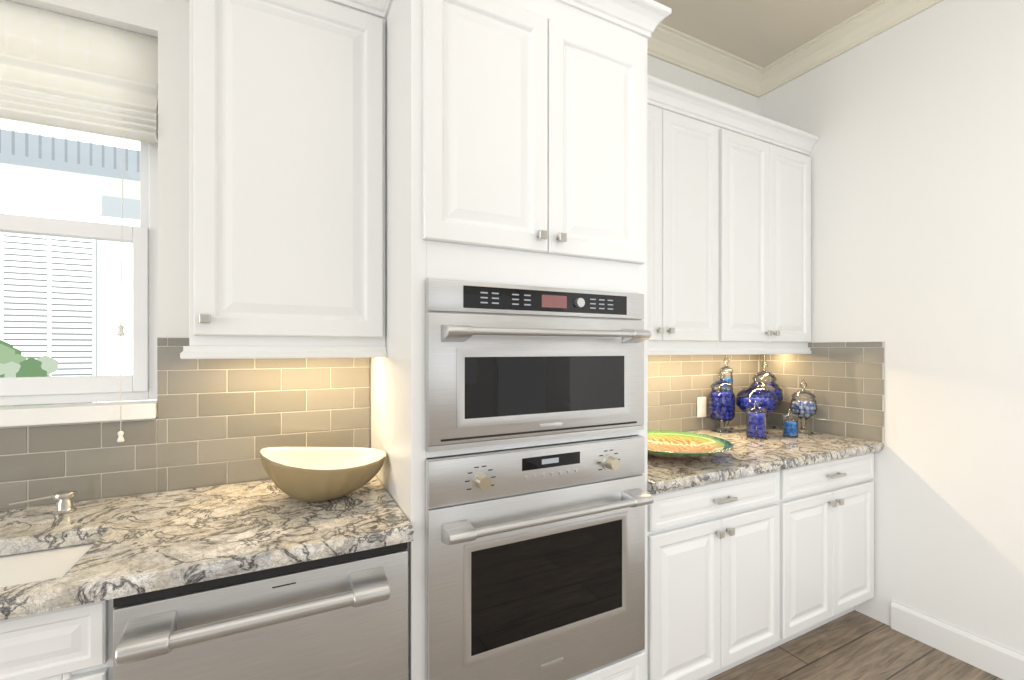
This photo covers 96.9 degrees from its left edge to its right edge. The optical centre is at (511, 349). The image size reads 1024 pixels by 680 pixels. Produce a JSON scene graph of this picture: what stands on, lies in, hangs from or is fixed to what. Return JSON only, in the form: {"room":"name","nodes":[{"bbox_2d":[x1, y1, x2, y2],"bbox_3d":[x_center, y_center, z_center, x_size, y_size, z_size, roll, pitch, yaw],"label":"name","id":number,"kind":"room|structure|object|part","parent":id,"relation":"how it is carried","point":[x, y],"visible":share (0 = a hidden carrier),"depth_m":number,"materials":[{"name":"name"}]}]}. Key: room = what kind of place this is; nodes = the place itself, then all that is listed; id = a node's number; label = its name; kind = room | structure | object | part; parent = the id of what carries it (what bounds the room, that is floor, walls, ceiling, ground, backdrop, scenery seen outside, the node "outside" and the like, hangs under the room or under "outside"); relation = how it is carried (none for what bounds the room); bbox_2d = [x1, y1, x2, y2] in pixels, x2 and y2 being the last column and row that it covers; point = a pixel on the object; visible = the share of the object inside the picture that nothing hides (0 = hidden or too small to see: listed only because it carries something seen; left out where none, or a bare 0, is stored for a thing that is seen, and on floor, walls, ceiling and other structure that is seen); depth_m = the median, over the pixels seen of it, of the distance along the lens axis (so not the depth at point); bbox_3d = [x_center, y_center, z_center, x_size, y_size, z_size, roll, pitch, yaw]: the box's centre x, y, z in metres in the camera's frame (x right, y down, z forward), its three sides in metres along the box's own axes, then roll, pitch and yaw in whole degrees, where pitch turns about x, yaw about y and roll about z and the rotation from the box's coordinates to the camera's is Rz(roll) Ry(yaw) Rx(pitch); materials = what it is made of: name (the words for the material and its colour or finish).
{"room":"kitchen","nodes":[
{"label":"kitchen","id":0,"kind":"room"},
{"bbox_2d":[6,0,758,447],"bbox_3d":[-1.292,-0.162,1.520,6.670,3.050,0.200,0,0,-27],"label":"wall","id":1,"kind":"structure","parent":0,"point":[166,22],"depth_m":1.50,"materials":[{"name":"white paint"}]},
{"bbox_2d":[0,119,157,426],"bbox_3d":[-1.605,-0.406,1.328,0.938,1.260,0.189,0,0,-27],"label":"window","id":2,"kind":"structure","parent":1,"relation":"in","point":[140,383],"depth_m":1.48,"materials":[{"name":"white plastic"}]},
{"bbox_3d":[-1.587,0.199,1.293,0.936,0.050,0.110,0,0,-27],"label":"sill","id":3,"kind":"part","parent":2,"relation":"part of","materials":[{"name":"white paint"}]},
{"bbox_2d":[0,0,157,441],"bbox_3d":[-1.575,-0.373,1.269,0.932,1.323,0.088,0,0,-27],"label":"blind","id":4,"kind":"object","parent":1,"relation":"attached to","point":[57,70],"visible":1,"depth_m":1.40,"materials":[{"name":"fabric"}]},
{"bbox_3d":[-1.222,-0.242,1.421,0.019,1.060,0.040,0,0,-27],"label":"cord","id":5,"kind":"part","parent":4,"relation":"part of","materials":[{"name":"white fabric"}]},
{"bbox_2d":[180,0,386,358],"bbox_3d":[-0.723,-0.535,1.491,0.556,1.124,0.342,0,0,-27],"label":"upper cabinet","id":6,"kind":"object","parent":1,"relation":"attached to","point":[287,178],"visible":1,"depth_m":1.36,"materials":[{"name":"white paint"}]},
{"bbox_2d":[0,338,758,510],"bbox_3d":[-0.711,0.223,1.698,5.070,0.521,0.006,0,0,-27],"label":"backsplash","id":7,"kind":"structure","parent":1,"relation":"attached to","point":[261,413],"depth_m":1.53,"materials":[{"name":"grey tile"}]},
{"bbox_2d":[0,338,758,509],"bbox_3d":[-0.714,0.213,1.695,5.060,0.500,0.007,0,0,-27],"label":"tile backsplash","id":8,"kind":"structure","parent":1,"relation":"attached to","point":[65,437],"depth_m":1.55,"materials":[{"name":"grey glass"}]},
{"bbox_2d":[697,397,705,416],"bbox_3d":[1.085,0.331,2.591,0.070,0.115,0.007,0,0,-27],"label":"electrical outlet plate","id":9,"kind":"object","parent":8,"relation":"attached to","point":[701,406],"visible":1,"depth_m":2.59,"materials":[{"name":"white plastic"}]},
{"bbox_2d":[647,104,726,351],"bbox_3d":[0.609,-0.553,2.183,0.758,1.088,0.314,0,0,-27],"label":"upper cabinet","id":10,"kind":"object","parent":1,"relation":"attached to","point":[687,157],"depth_m":2.11,"materials":[{"name":"white paint"}]},
{"bbox_2d":[727,130,810,351],"bbox_3d":[1.284,-0.553,2.525,0.757,1.088,0.314,0,0,-27],"label":"upper cabinet","id":11,"kind":"object","parent":1,"relation":"attached to","point":[728,242],"depth_m":2.38,"materials":[{"name":"white paint"}]},
{"bbox_2d":[654,0,877,67],"bbox_3d":[-0.071,-1.737,-0.888,6.670,0.100,5.600,0,0,-27],"label":"ceiling","id":12,"kind":"structure","parent":0,"point":[762,33],"depth_m":2.34,"materials":[{"name":"beige paint"}]},
{"bbox_2d":[647,0,943,97],"bbox_3d":[-0.071,-1.632,-0.889,6.269,0.110,5.199,0,0,-27],"label":"crown molding","id":13,"kind":"structure","parent":12,"relation":"attached to","point":[670,45],"depth_m":2.48,"materials":[{"name":"beige paint"}]},
{"bbox_2d":[707,610,1002,679],"bbox_3d":[-0.071,1.413,-0.888,6.670,0.100,5.600,0,0,-27],"label":"floor","id":14,"kind":"structure","parent":0,"point":[854,645],"depth_m":1.99,"materials":[{"name":"brown wood"}]},
{"bbox_2d":[0,542,114,679],"bbox_3d":[-1.384,0.934,1.001,0.939,0.858,0.620,0,0,-27],"label":"base cabinet","id":15,"kind":"object","parent":14,"relation":"on","point":[73,643],"depth_m":0.91,"materials":[{"name":"white paint"}]},
{"bbox_2d":[0,476,413,620],"bbox_3d":[-1.611,0.483,0.863,2.708,0.040,0.660,0,0,-27],"label":"countertop","id":16,"kind":"structure","parent":15,"relation":"on","point":[145,543],"depth_m":1.14,"materials":[{"name":"stone"}]},
{"bbox_2d":[9,490,76,514],"bbox_3d":[-1.306,0.433,1.272,0.132,0.059,0.052,0,0,-27],"label":"soap dispenser","id":17,"kind":"object","parent":16,"relation":"on","point":[64,503],"visible":1,"depth_m":1.27,"materials":[{"name":"grey metal"}]},
{"bbox_2d":[260,447,385,501],"bbox_3d":[-0.579,0.381,1.416,0.365,0.162,0.240,0,0,-27],"label":"ceramic bowl","id":18,"kind":"object","parent":16,"relation":"on","point":[312,474],"visible":1,"depth_m":1.37,"materials":[{"name":"brown ceramic"}]},
{"bbox_2d":[113,542,407,679],"bbox_3d":[-0.665,0.935,1.299,0.606,0.856,0.697,0,0,-27],"label":"dishwasher","id":19,"kind":"object","parent":14,"relation":"on","point":[342,617],"visible":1,"depth_m":1.05,"materials":[{"name":"metal"}]},
{"bbox_2d":[371,0,646,679],"bbox_3d":[-0.024,0.133,1.661,0.840,2.460,0.671,0,0,-27],"label":"tall cabinet","id":20,"kind":"object","parent":14,"relation":"on","point":[516,142],"visible":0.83,"depth_m":1.36,"materials":[{"name":"white paint"}]},
{"bbox_2d":[425,279,650,451],"bbox_3d":[-0.007,0.043,1.627,0.764,0.466,0.672,0,0,-27],"label":"microwave oven","id":21,"kind":"object","parent":20,"relation":"in","point":[507,364],"visible":1,"depth_m":1.35,"materials":[{"name":"metal"}]},
{"bbox_2d":[425,435,653,679],"bbox_3d":[-0.004,0.664,1.622,0.764,0.728,0.684,0,0,-27],"label":"oven","id":22,"kind":"object","parent":20,"relation":"in","point":[534,562],"visible":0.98,"depth_m":1.36,"materials":[{"name":"metal"}]},
{"bbox_2d":[328,0,818,155],"bbox_3d":[0.387,-1.139,1.868,2.953,0.085,0.674,0,0,-27],"label":"crown molding","id":23,"kind":"structure","parent":20,"relation":"on","point":[644,18],"depth_m":2.06,"materials":[{"name":"white paint"}]},
{"bbox_2d":[647,469,786,679],"bbox_3d":[0.678,0.934,2.047,0.758,0.858,0.620,0,0,-27],"label":"base cabinet","id":24,"kind":"object","parent":14,"relation":"on","point":[742,570],"depth_m":1.75,"materials":[{"name":"white paint"}]},
{"bbox_2d":[647,425,882,493],"bbox_3d":[1.021,0.483,2.198,1.507,0.040,0.659,0,0,-27],"label":"countertop","id":25,"kind":"structure","parent":24,"relation":"on","point":[774,450],"depth_m":1.96,"materials":[{"name":"stone"}]},
{"bbox_2d":[647,430,732,458],"bbox_3d":[0.699,0.432,2.003,0.500,0.061,0.500,0,0,-27],"label":"glass platter","id":26,"kind":"object","parent":25,"relation":"on","point":[672,444],"visible":0.85,"depth_m":2.06,"materials":[{"name":"glass"}]},
{"bbox_2d":[709,368,734,432],"bbox_3d":[1.179,0.283,2.549,0.137,0.360,0.137,0,0,-27],"label":"glass jar","id":27,"kind":"object","parent":25,"relation":"on","point":[725,399],"visible":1,"depth_m":2.53,"materials":[{"name":"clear glass"}]},
{"bbox_2d":[720,356,732,429],"bbox_3d":[1.244,0.246,2.632,0.072,0.432,0.072,0,0,-27],"label":"jar","id":28,"kind":"object","parent":25,"relation":"on","point":[729,380],"visible":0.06,"depth_m":2.63,"materials":[{"name":"clear glass"}]},
{"bbox_2d":[745,401,766,438],"bbox_3d":[1.279,0.367,2.376,0.101,0.190,0.101,0,0,-27],"label":"canister","id":29,"kind":"object","parent":25,"relation":"on","point":[752,425],"visible":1,"depth_m":2.36,"materials":[{"name":"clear glass"}]},
{"bbox_2d":[736,374,778,433],"bbox_3d":[1.361,0.300,2.524,0.211,0.325,0.211,0,0,-27],"label":"jar","id":30,"kind":"object","parent":25,"relation":"on","point":[769,404],"visible":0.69,"depth_m":2.51,"materials":[{"name":"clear glass"}]},
{"bbox_2d":[747,355,782,428],"bbox_3d":[1.498,0.247,2.691,0.188,0.431,0.188,0,0,-27],"label":"jar","id":31,"kind":"object","parent":25,"relation":"on","point":[777,391],"visible":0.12,"depth_m":2.69,"materials":[{"name":"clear glass"}]},
{"bbox_2d":[782,409,798,437],"bbox_3d":[1.473,0.390,2.401,0.078,0.146,0.078,0,0,-27],"label":"jar","id":32,"kind":"object","parent":25,"relation":"on","point":[790,429],"visible":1,"depth_m":2.40,"materials":[{"name":"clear glass"}]},
{"bbox_2d":[790,379,817,433],"bbox_3d":[1.613,0.314,2.512,0.130,0.297,0.130,0,0,-27],"label":"jar","id":33,"kind":"object","parent":25,"relation":"on","point":[801,409],"visible":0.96,"depth_m":2.50,"materials":[{"name":"clear glass"}]},
{"bbox_2d":[787,452,873,641],"bbox_3d":[1.353,0.934,2.389,0.757,0.858,0.620,0,0,-27],"label":"base cabinet","id":34,"kind":"object","parent":14,"relation":"on","point":[830,504],"depth_m":2.10,"materials":[{"name":"white paint"}]},
{"bbox_2d":[759,0,1023,653],"bbox_3d":[2.814,-0.162,0.576,0.200,3.050,5.200,0,0,-27],"label":"wall","id":35,"kind":"structure","parent":0,"point":[915,124],"depth_m":2.08,"materials":[{"name":"white paint"}]},
{"bbox_2d":[759,342,884,446],"bbox_3d":[1.697,0.213,2.544,0.007,0.500,0.657,0,0,-27],"label":"tile backsplash","id":36,"kind":"structure","parent":35,"relation":"attached to","point":[784,364],"depth_m":2.44,"materials":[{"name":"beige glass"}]},
{"bbox_2d":[891,600,1023,679],"bbox_3d":[2.876,1.296,0.214,0.014,0.135,4.500,0,0,-27],"label":"baseboard","id":37,"kind":"structure","parent":35,"relation":"attached to","point":[1003,662],"depth_m":1.99,"materials":[{"name":"white paint"}]},
{"label":"outside","id":38,"kind":"structure","parent":0,"visible":0},
{"bbox_2d":[0,340,57,406],"bbox_3d":[-3.589,0.091,3.049,0.767,0.794,0.420,0,0,-27],"label":"bush","id":39,"kind":"object","parent":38,"point":[44,360],"visible":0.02,"depth_m":3.08,"materials":[{"name":"green plant"}]},
{"bbox_2d":[0,118,150,404],"bbox_3d":[-4.967,-2.137,3.160,14.000,9.000,0.650,0,0,-27],"label":"house","id":40,"kind":"structure","parent":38,"point":[96,284],"depth_m":3.70,"materials":[{"name":"white"}]}
]}

